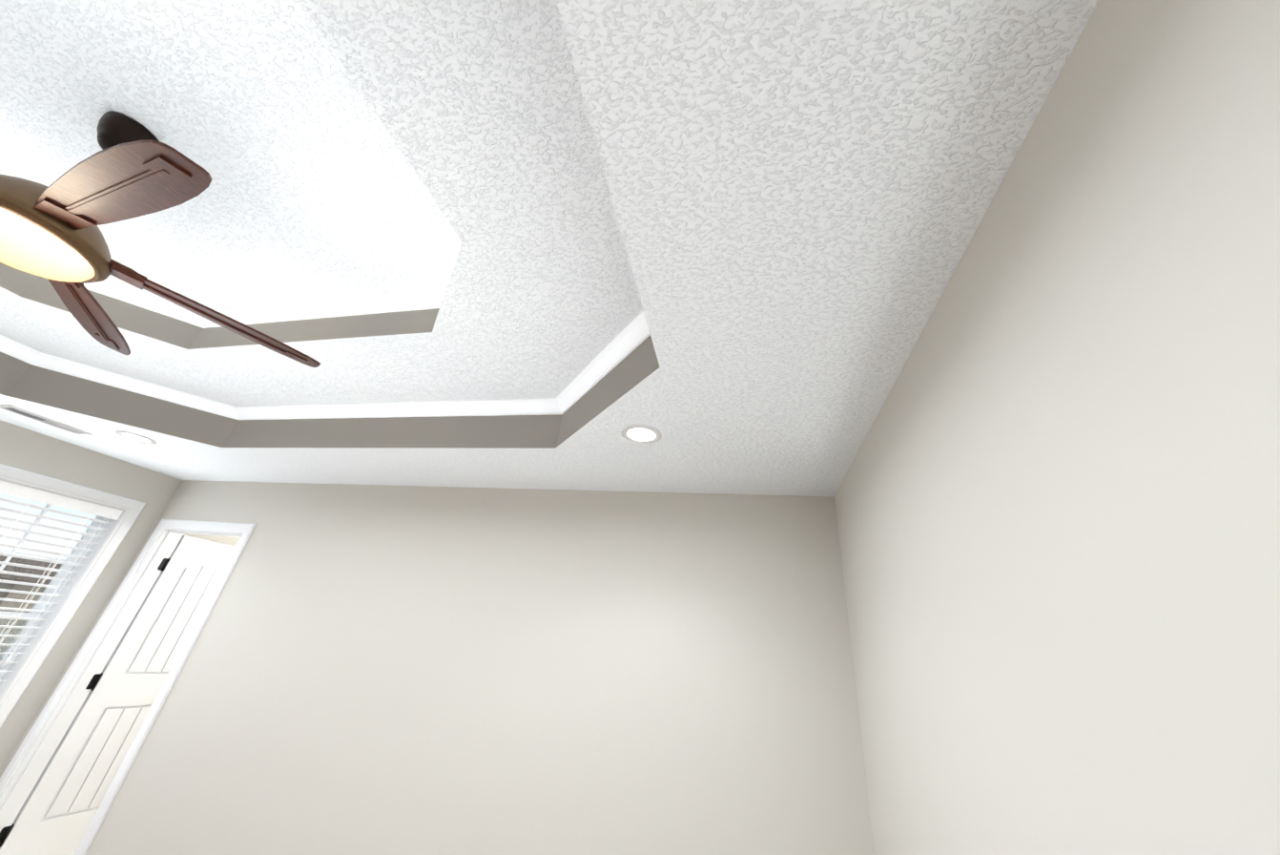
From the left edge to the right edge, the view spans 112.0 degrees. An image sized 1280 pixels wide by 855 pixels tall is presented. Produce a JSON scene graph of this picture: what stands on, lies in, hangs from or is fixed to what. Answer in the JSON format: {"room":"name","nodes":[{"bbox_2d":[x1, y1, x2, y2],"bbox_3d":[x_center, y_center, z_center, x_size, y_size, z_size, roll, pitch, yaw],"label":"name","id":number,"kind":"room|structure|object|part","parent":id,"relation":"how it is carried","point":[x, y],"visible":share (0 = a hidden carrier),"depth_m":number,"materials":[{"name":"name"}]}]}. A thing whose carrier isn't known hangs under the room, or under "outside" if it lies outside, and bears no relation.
{"room":"bedroom","nodes":[
{"label":"bedroom","id":0,"kind":"room"},
{"bbox_2d":[0,419,240,770],"bbox_3d":[-4.266,0.460,1.688,0.160,3.020,8.000,-1,-28,13],"label":"wall","id":1,"kind":"structure","parent":0,"point":[23,448],"depth_m":2.98,"materials":[{"name":"grey paint"}]},
{"bbox_2d":[0,463,146,727],"bbox_3d":[-4.059,1.065,2.506,0.184,1.650,1.040,-1,-28,13],"label":"window unit","id":2,"kind":"structure","parent":1,"relation":"in","point":[22,631],"depth_m":2.89,"materials":[{"name":"white plastic"}]},
{"bbox_2d":[0,479,123,681],"bbox_3d":[-4.028,1.064,2.500,0.070,1.474,0.863,-1,-28,13],"label":"window blind","id":3,"kind":"object","parent":2,"relation":"attached to","point":[34,494],"visible":0.9,"depth_m":2.84,"materials":[{"name":"white plastic"}]},
{"bbox_2d":[0,262,439,349],"bbox_3d":[-1.746,-0.843,1.447,2.260,0.200,1.480,-1,-28,13],"label":"ceiling","id":4,"kind":"structure","parent":0,"point":[133,318],"depth_m":2.06,"materials":[{"name":"grey paint"}]},
{"bbox_2d":[82,224,461,328],"bbox_3d":[-1.740,-0.904,1.479,2.260,0.062,1.480,-1,-28,13],"label":"crown molding","id":5,"kind":"structure","parent":4,"relation":"attached to","point":[420,299],"depth_m":2.07,"materials":[{"name":"white paint"}]},
{"bbox_2d":[0,0,449,309],"bbox_3d":[-1.737,-0.931,1.493,2.260,0.001,1.480,-1,-28,13],"label":"ceiling","id":6,"kind":"structure","parent":0,"point":[262,113],"depth_m":1.40,"materials":[{"name":"paint"}]},
{"bbox_2d":[0,110,320,367],"bbox_3d":[-1.653,-0.726,1.261,1.383,0.559,1.402,-1,-28,13],"label":"ceiling fan","id":7,"kind":"object","parent":6,"relation":"hanging from","point":[52,233],"visible":1,"depth_m":1.14,"materials":[{"name":"brown wood"}]},
{"bbox_3d":[-1.960,-0.411,1.532,0.479,0.038,0.445,-1,-28,13],"label":"blade","id":8,"kind":"part","parent":7,"relation":"part of","materials":[{"name":"brown wood"}]},
{"bbox_3d":[-1.295,-0.585,1.056,0.596,0.038,0.163,-1,-28,13],"label":"blade","id":9,"kind":"part","parent":7,"relation":"part of","materials":[{"name":"brown wood"}]},
{"bbox_3d":[-1.442,-0.368,1.503,0.313,0.038,0.562,-1,-28,13],"label":"blade","id":10,"kind":"part","parent":7,"relation":"part of","materials":[{"name":"brown wood"}]},
{"bbox_2d":[0,0,642,406],"bbox_3d":[-1.786,-0.755,1.408,3.560,0.001,2.720,-1,-28,13],"label":"ceiling","id":11,"kind":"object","parent":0,"point":[479,109],"visible":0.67,"depth_m":1.38,"materials":[{"name":"paint"}]},
{"bbox_2d":[0,479,874,854],"bbox_3d":[-1.356,1.256,2.578,5.080,3.020,0.120,-1,-28,13],"label":"wall","id":12,"kind":"structure","parent":0,"point":[420,670],"depth_m":2.31,"materials":[{"name":"grey paint"}]},
{"bbox_2d":[0,557,170,846],"bbox_3d":[-3.730,1.745,2.944,0.012,1.684,0.040,-1,-28,13],"label":"bathroom jamb hinges","id":13,"kind":"object","parent":12,"relation":"attached to","point":[6,830],"visible":0.96,"depth_m":2.94,"materials":[{"name":"black metal"}]},
{"bbox_2d":[0,535,235,854],"bbox_3d":[-3.663,1.934,3.314,0.181,2.018,0.783,-1,-28,13],"label":"bathroom door","id":14,"kind":"structure","parent":12,"relation":"in","point":[56,813],"depth_m":3.05,"materials":[{"name":"white paint"}]},
{"bbox_2d":[0,517,256,854],"bbox_3d":[-3.358,1.673,2.831,0.945,2.118,0.158,-1,-28,13],"label":"door frame","id":15,"kind":"structure","parent":12,"relation":"attached to","point":[24,770],"depth_m":2.86,"materials":[{"name":"white paint"}]},
{"bbox_2d":[0,0,1098,495],"bbox_3d":[-1.731,-0.641,1.331,4.960,0.260,3.960,-1,-28,13],"label":"ceiling","id":16,"kind":"structure","parent":0,"point":[803,193],"depth_m":1.02,"materials":[{"name":"paint"}]},
{"bbox_2d":[0,404,92,434],"bbox_3d":[-3.556,-0.040,2.585,0.130,0.009,0.360,-1,-28,13],"label":"ceiling vent","id":17,"kind":"object","parent":16,"relation":"in","point":[40,418],"visible":0.98,"depth_m":2.57,"materials":[{"name":"white metal"}]},
{"bbox_2d":[115,430,156,444],"bbox_3d":[-3.148,0.065,2.697,0.184,0.008,0.184,-1,-28,13],"label":"recessed light","id":18,"kind":"object","parent":16,"relation":"in","point":[135,437],"visible":0.98,"depth_m":2.69,"materials":[{"name":"white paint"}]},
{"bbox_2d":[0,309,650,419],"bbox_3d":[-1.789,-0.727,1.393,3.560,0.062,2.720,-1,-28,13],"label":"crown molding","id":19,"kind":"structure","parent":16,"relation":"attached to","point":[632,335],"depth_m":2.44,"materials":[{"name":"white paint"}]},
{"bbox_2d":[620,424,660,443],"bbox_3d":[0.005,0.033,1.954,0.184,0.008,0.184,-1,-28,13],"label":"recessed light","id":20,"kind":"object","parent":16,"relation":"in","point":[642,433],"visible":1,"depth_m":1.95,"materials":[{"name":"white paint"}]},
{"bbox_2d":[834,0,1279,854],"bbox_3d":[0.636,0.269,0.260,0.120,3.020,3.960,-1,-28,13],"label":"wall","id":21,"kind":"structure","parent":0,"point":[1058,504],"depth_m":0.61,"materials":[{"name":"grey paint"}]},
{"label":"outside","id":22,"kind":"structure","parent":0,"visible":0},
{"bbox_2d":[0,618,26,657],"bbox_3d":[-204.226,29.714,90.180,560.000,0.500,700.000,-1,-28,13],"label":"ground","id":23,"kind":"structure","parent":22,"point":[5,629],"depth_m":48.00,"materials":[{"name":"grey"}]},
{"bbox_2d":[0,555,11,578],"bbox_3d":[-106.839,21.083,62.757,10.644,8.884,15.639,-1,-28,13],"label":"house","id":24,"kind":"structure","parent":23,"relation":"on","point":[5,575],"depth_m":69.02,"materials":[{"name":"grey"}]},
{"bbox_2d":[0,552,62,612],"bbox_3d":[-109.279,29.855,80.726,10.371,9.500,15.307,-1,-28,13],"label":"building","id":25,"kind":"structure","parent":23,"relation":"on","point":[17,587],"depth_m":74.88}
]}

